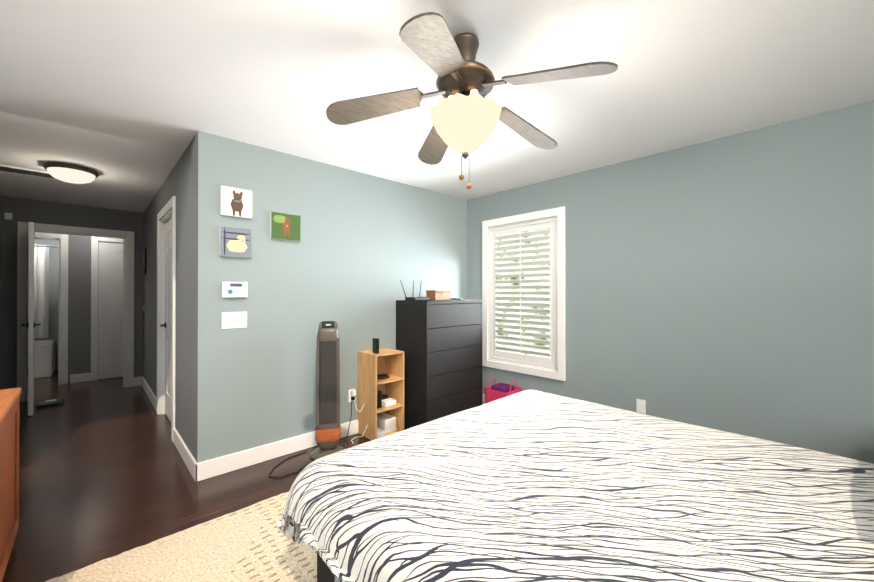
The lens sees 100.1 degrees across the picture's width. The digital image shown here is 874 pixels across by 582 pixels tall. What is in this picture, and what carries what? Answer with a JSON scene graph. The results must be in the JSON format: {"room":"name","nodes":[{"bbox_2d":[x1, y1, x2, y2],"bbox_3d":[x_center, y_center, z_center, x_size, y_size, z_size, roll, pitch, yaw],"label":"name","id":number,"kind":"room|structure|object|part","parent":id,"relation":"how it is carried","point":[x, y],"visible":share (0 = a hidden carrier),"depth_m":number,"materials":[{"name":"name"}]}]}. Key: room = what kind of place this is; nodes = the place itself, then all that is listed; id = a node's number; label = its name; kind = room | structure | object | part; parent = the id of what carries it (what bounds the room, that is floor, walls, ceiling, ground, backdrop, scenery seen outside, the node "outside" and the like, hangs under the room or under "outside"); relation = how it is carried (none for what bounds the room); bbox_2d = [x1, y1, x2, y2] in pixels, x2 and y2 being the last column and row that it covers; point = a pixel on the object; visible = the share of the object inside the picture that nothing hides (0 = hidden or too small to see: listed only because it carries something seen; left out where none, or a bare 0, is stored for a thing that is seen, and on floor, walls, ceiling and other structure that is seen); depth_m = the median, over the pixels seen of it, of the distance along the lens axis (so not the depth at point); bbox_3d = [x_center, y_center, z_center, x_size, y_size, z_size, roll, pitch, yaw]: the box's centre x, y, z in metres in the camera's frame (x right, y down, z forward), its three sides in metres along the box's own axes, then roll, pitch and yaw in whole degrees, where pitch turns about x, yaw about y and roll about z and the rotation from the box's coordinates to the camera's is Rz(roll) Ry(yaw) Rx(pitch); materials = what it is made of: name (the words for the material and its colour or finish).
{"room":"bedroom","nodes":[
{"label":"bedroom","id":0,"kind":"room"},
{"bbox_2d":[0,196,0,258],"bbox_3d":[-3.950,0.102,2.969,0.120,2.440,3.750,0,0,-43],"label":"wall","id":1,"kind":"structure","parent":0,"point":[0,227],"depth_m":4.28,"materials":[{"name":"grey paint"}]},
{"bbox_2d":[34,239,58,369],"bbox_3d":[-6.656,0.115,6.060,1.320,2.440,0.120,0,0,-43],"label":"wall","id":2,"kind":"structure","parent":0,"point":[53,293],"depth_m":6.17,"materials":[{"name":"grey paint"}]},
{"bbox_2d":[0,196,143,389],"bbox_3d":[-4.653,0.109,4.803,2.740,2.440,0.120,0,0,-43],"label":"wall","id":3,"kind":"structure","parent":0,"point":[34,211],"depth_m":4.48,"materials":[{"name":"grey paint"}]},
{"bbox_2d":[4,212,11,219],"bbox_3d":[-5.059,-0.883,4.319,0.060,0.080,0.028,0,0,-43],"label":"detector","id":4,"kind":"object","parent":3,"relation":"attached to","point":[7,216],"visible":1,"depth_m":4.31,"materials":[{"name":"white plastic"}]},
{"bbox_2d":[21,222,40,415],"bbox_3d":[-4.601,0.292,4.179,0.159,2.045,0.883,0,0,-43],"label":"open door","id":5,"kind":"structure","parent":3,"relation":"in","point":[30,324],"depth_m":3.87,"materials":[{"name":"white wood"}]},
{"bbox_2d":[17,221,133,401],"bbox_3d":[-4.667,0.250,4.788,1.076,2.158,0.160,0,0,-43],"label":"door frame","id":6,"kind":"structure","parent":3,"relation":"attached to","point":[60,233],"depth_m":5.07,"materials":[{"name":"white wood"}]},
{"bbox_2d":[134,377,137,384],"bbox_3d":[-4.058,1.270,5.455,0.732,0.125,0.016,0,0,-43],"label":"baseboard","id":7,"kind":"structure","parent":3,"relation":"attached to","point":[135,378],"depth_m":5.12,"materials":[{"name":"white wood"}]},
{"bbox_2d":[68,235,123,383],"bbox_3d":[-5.231,0.112,5.413,2.500,2.440,0.120,0,0,-43],"label":"wall","id":8,"kind":"structure","parent":0,"point":[79,304],"depth_m":5.34,"materials":[{"name":"grey paint"}]},
{"bbox_2d":[98,242,123,378],"bbox_3d":[-4.772,0.296,5.713,0.754,2.050,0.069,0,0,-43],"label":"closet door","id":9,"kind":"structure","parent":8,"relation":"in","point":[110,310],"depth_m":5.57,"materials":[{"name":"white wood"}]},
{"bbox_2d":[143,131,217,462],"bbox_3d":[-2.848,0.106,3.929,0.180,2.440,3.630,0,0,-43],"label":"wall","id":10,"kind":"structure","parent":0,"point":[190,183],"depth_m":2.67,"materials":[{"name":"grey paint"}]},
{"bbox_2d":[143,248,146,273],"bbox_3d":[-3.937,-0.400,4.932,0.024,0.340,0.140,0,0,-43],"label":"framed picture","id":11,"kind":"object","parent":10,"relation":"attached to","point":[144,259],"visible":1,"depth_m":4.88,"materials":[{"name":"black metal"}]},
{"bbox_2d":[138,376,155,409],"bbox_3d":[-3.612,1.266,4.571,0.040,0.125,1.642,0,0,-43],"label":"baseboard","id":12,"kind":"structure","parent":10,"relation":"attached to","point":[141,381],"depth_m":4.63,"materials":[{"name":"white wood"}]},
{"bbox_2d":[160,218,171,421],"bbox_3d":[-2.616,0.290,3.639,0.144,2.045,0.888,0,0,-43],"label":"hall door","id":13,"kind":"structure","parent":10,"relation":"in","point":[167,324],"depth_m":3.80,"materials":[{"name":"white wood"}]},
{"bbox_2d":[156,196,175,441],"bbox_3d":[-2.626,0.245,3.636,0.140,2.158,1.076,0,0,-43],"label":"door frame","id":14,"kind":"structure","parent":10,"relation":"attached to","point":[170,206],"depth_m":3.92,"materials":[{"name":"white wood"}]},
{"bbox_2d":[173,428,195,476],"bbox_3d":[-1.985,1.259,2.870,0.016,0.125,0.912,0,0,-43],"label":"baseboard","id":15,"kind":"structure","parent":10,"relation":"attached to","point":[183,450],"depth_m":2.84,"materials":[{"name":"white wood"}]},
{"bbox_2d":[2,370,409,581],"bbox_3d":[-2.035,1.375,3.668,5.250,0.100,10.300,0,0,-43],"label":"floor","id":16,"kind":"structure","parent":0,"point":[104,473],"depth_m":2.54,"materials":[{"name":"brown wood"}]},
{"bbox_2d":[0,388,21,581],"bbox_3d":[-1.989,0.915,1.358,0.481,0.800,1.220,0,0,-43],"label":"dresser","id":17,"kind":"object","parent":16,"relation":"on","point":[9,459],"visible":1,"depth_m":1.76,"materials":[{"name":"brown wood"}]},
{"bbox_2d":[34,340,54,378],"bbox_3d":[-6.512,1.073,5.613,0.880,0.520,0.680,0,0,-43],"label":"bathtub","id":18,"kind":"object","parent":16,"relation":"on","point":[44,358],"visible":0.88,"depth_m":5.62,"materials":[{"name":"white ceramic"}]},
{"bbox_2d":[36,398,63,407],"bbox_3d":[-4.526,1.310,4.285,0.220,0.034,0.220,0,0,-43],"label":"bathroom scale","id":19,"kind":"object","parent":16,"relation":"on","point":[60,401],"visible":1,"depth_m":4.25,"materials":[{"name":"black plastic"}]},
{"bbox_2d":[45,492,316,581],"bbox_3d":[0.144,1.301,1.462,2.732,0.026,2.912,0,0,-43],"label":"rug","id":20,"kind":"object","parent":16,"relation":"on","point":[252,543],"visible":0.12,"depth_m":1.78,"materials":[{"name":"beige fabric"}]},
{"bbox_2d":[277,390,873,581],"bbox_3d":[0.800,0.723,1.298,1.912,1.118,2.426,0,0,-43],"label":"bed","id":21,"kind":"object","parent":20,"relation":"on","point":[531,486],"visible":1,"depth_m":1.20,"materials":[{"name":"white fabric"}]},
{"bbox_2d":[268,400,367,477],"bbox_3d":[-0.964,1.150,2.985,0.262,0.338,0.902,0,0,32],"label":"cord","id":22,"kind":"object","parent":16,"relation":"on","point":[269,475],"visible":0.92,"depth_m":2.96,"materials":[{"name":"black plastic"}]},
{"bbox_2d":[310,321,344,459],"bbox_3d":[-0.883,0.784,2.971,0.276,1.075,0.276,0,0,-43],"label":"tower fan","id":23,"kind":"object","parent":16,"relation":"on","point":[328,432],"visible":0.98,"depth_m":2.90,"materials":[{"name":"grey plastic"},{"name":"orange plastic"},{"name":"black plastic"}]},
{"bbox_2d":[358,338,403,439],"bbox_3d":[-0.521,0.876,3.418,0.320,0.895,0.292,0,0,-43],"label":"shelf unit","id":24,"kind":"object","parent":16,"relation":"on","point":[380,380],"visible":1,"depth_m":3.38,"materials":[{"name":"brown wood"}]},
{"bbox_2d":[396,280,481,427],"bbox_3d":[0.012,0.608,3.800,0.860,1.434,0.472,0,0,-43],"label":"chest","id":25,"kind":"object","parent":16,"relation":"on","point":[439,338],"visible":0.94,"depth_m":3.57,"materials":[{"name":"black wood"}]},
{"bbox_2d":[484,377,520,403],"bbox_3d":[0.698,1.127,3.881,0.272,0.394,0.293,0,0,-43],"label":"tote bag","id":26,"kind":"object","parent":16,"relation":"on","point":[495,391],"visible":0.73,"depth_m":3.82,"materials":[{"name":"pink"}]},
{"bbox_2d":[217,136,466,457],"bbox_3d":[-0.647,0.104,3.597,2.680,2.440,0.120,0,0,-43],"label":"wall","id":27,"kind":"structure","parent":0,"point":[357,253],"depth_m":3.10,"materials":[{"name":"blue paint"}]},
{"bbox_2d":[222,312,246,328],"bbox_3d":[-1.491,0.215,2.699,0.170,0.120,0.022,0,0,-43],"label":"switch plate","id":28,"kind":"object","parent":27,"relation":"attached to","point":[230,320],"visible":1,"depth_m":2.70,"materials":[{"name":"white plastic"}]},
{"bbox_2d":[219,226,250,257],"bbox_3d":[-1.486,-0.360,2.704,0.210,0.220,0.024,0,0,-43],"label":"framed picture","id":29,"kind":"object","parent":27,"relation":"attached to","point":[234,241],"visible":0.98,"depth_m":2.69},
{"bbox_2d":[222,282,247,297],"bbox_3d":[-1.489,-0.010,2.698,0.170,0.116,0.027,0,0,-43],"label":"thermostat","id":30,"kind":"object","parent":27,"relation":"attached to","point":[234,289],"visible":1,"depth_m":2.69,"materials":[{"name":"white plastic"}]},
{"bbox_2d":[220,185,251,218],"bbox_3d":[-1.483,-0.655,2.709,0.210,0.210,0.024,0,0,-43],"label":"framed picture","id":31,"kind":"object","parent":27,"relation":"attached to","point":[235,202],"visible":1,"depth_m":2.69},
{"bbox_2d":[270,211,300,240],"bbox_3d":[-1.221,-0.518,2.955,0.235,0.210,0.024,0,0,-43],"label":"framed picture","id":32,"kind":"object","parent":27,"relation":"attached to","point":[283,226],"visible":1,"depth_m":2.94},
{"bbox_2d":[193,413,384,481],"bbox_3d":[-0.657,1.261,3.489,2.796,0.125,0.016,0,0,-43],"label":"baseboard","id":33,"kind":"structure","parent":27,"relation":"attached to","point":[203,470],"depth_m":2.80,"materials":[{"name":"white wood"}]},
{"bbox_2d":[348,389,354,401],"bbox_3d":[-0.783,0.963,3.373,0.072,0.116,0.010,0,0,-43],"label":"electrical outlet","id":34,"kind":"object","parent":27,"relation":"attached to","point":[349,396],"visible":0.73,"depth_m":3.36,"materials":[{"name":"white plastic"}]},
{"bbox_2d":[351,390,355,399],"bbox_3d":[-0.766,0.957,3.356,0.036,0.088,0.039,0,0,-43],"label":"plug","id":35,"kind":"object","parent":34,"relation":"attached to","point":[353,393],"visible":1,"depth_m":3.35,"materials":[{"name":"white plastic"}]},
{"bbox_2d":[0,0,873,212],"bbox_3d":[-2.035,-1.165,3.679,5.250,0.100,10.300,0,0,-43],"label":"ceiling","id":36,"kind":"structure","parent":0,"point":[279,75],"depth_m":1.95,"materials":[{"name":"white paint"}]},
{"bbox_2d":[0,165,57,179],"bbox_3d":[-3.839,-1.109,3.403,0.450,0.012,0.220,0,0,-43],"label":"ceiling vent","id":37,"kind":"object","parent":36,"relation":"in","point":[18,170],"visible":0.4,"depth_m":3.39,"materials":[{"name":"white plastic"}]},
{"bbox_2d":[43,162,98,183],"bbox_3d":[-3.335,-1.054,3.343,0.360,0.124,0.360,0,0,-43],"label":"light","id":38,"kind":"object","parent":36,"relation":"attached to","point":[71,173],"visible":1,"depth_m":3.25,"materials":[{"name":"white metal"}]},
{"bbox_3d":[-3.335,-1.035,3.343,0.316,0.087,0.316,0,0,-43],"label":"lamp shade","id":39,"kind":"part","parent":38,"relation":"part of","materials":[{"name":"white glass"}]},
{"bbox_2d":[326,12,617,188],"bbox_3d":[0.165,-0.790,1.654,1.176,0.667,1.186,0,0,-43],"label":"ceiling fan","id":40,"kind":"object","parent":36,"relation":"hanging from","point":[466,115],"visible":1,"depth_m":1.57,"materials":[{"name":"brown wood"}]},
{"bbox_3d":[0.128,-0.719,1.648,0.327,0.187,0.327,0,0,-43],"label":"lamp shade","id":41,"kind":"part","parent":40,"relation":"part of","materials":[{"name":"white glass"}]},
{"bbox_2d":[467,100,873,463],"bbox_3d":[1.690,0.102,3.165,0.120,2.440,3.960,0,0,-43],"label":"wall","id":42,"kind":"structure","parent":0,"point":[726,284],"depth_m":2.64,"materials":[{"name":"blue paint"}]},
{"bbox_2d":[482,394,484,404],"bbox_3d":[1.671,1.260,3.081,0.016,0.125,3.810,0,0,-43],"label":"baseboard","id":43,"kind":"structure","parent":42,"relation":"attached to","point":[483,395],"depth_m":4.26,"materials":[{"name":"white"}]},
{"bbox_2d":[490,218,556,369],"bbox_3d":[0.907,0.028,3.933,0.060,1.507,0.842,0,0,-43],"label":"window shutter","id":44,"kind":"object","parent":42,"relation":"attached to","point":[539,361],"visible":1,"depth_m":3.89,"materials":[{"name":"white"}]},
{"bbox_2d":[482,206,565,380],"bbox_3d":[0.930,0.028,3.954,0.140,1.691,1.026,0,0,-43],"label":"window frame","id":45,"kind":"structure","parent":42,"relation":"attached to","point":[559,213],"depth_m":3.80,"materials":[{"name":"white wood"}]},
{"bbox_2d":[636,399,645,413],"bbox_3d":[1.708,0.964,3.062,0.010,0.116,0.072,0,0,-43],"label":"electrical outlet","id":46,"kind":"object","parent":42,"relation":"attached to","point":[640,406],"visible":1,"depth_m":3.06,"materials":[{"name":"white plastic"}]},
{"bbox_3d":[-6.433,0.109,4.777,0.120,2.440,2.290,0,0,-43],"label":"wall","id":47,"kind":"structure","parent":0,"visible":0},
{"bbox_2d":[34,245,58,338],"bbox_3d":[-6.136,0.006,5.424,1.190,1.411,0.050,0,0,-43],"label":"curtain","id":48,"kind":"object","parent":47,"relation":"attached to","point":[41,285],"visible":0.25,"depth_m":5.55,"materials":[{"name":"grey fabric"}]},
{"label":"outside","id":49,"kind":"structure","parent":0,"visible":0},
{"bbox_2d":[496,228,549,357],"bbox_3d":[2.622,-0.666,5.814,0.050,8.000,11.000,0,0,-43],"label":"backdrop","id":50,"kind":"structure","parent":49,"point":[541,332],"depth_m":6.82,"materials":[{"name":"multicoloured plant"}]}
]}

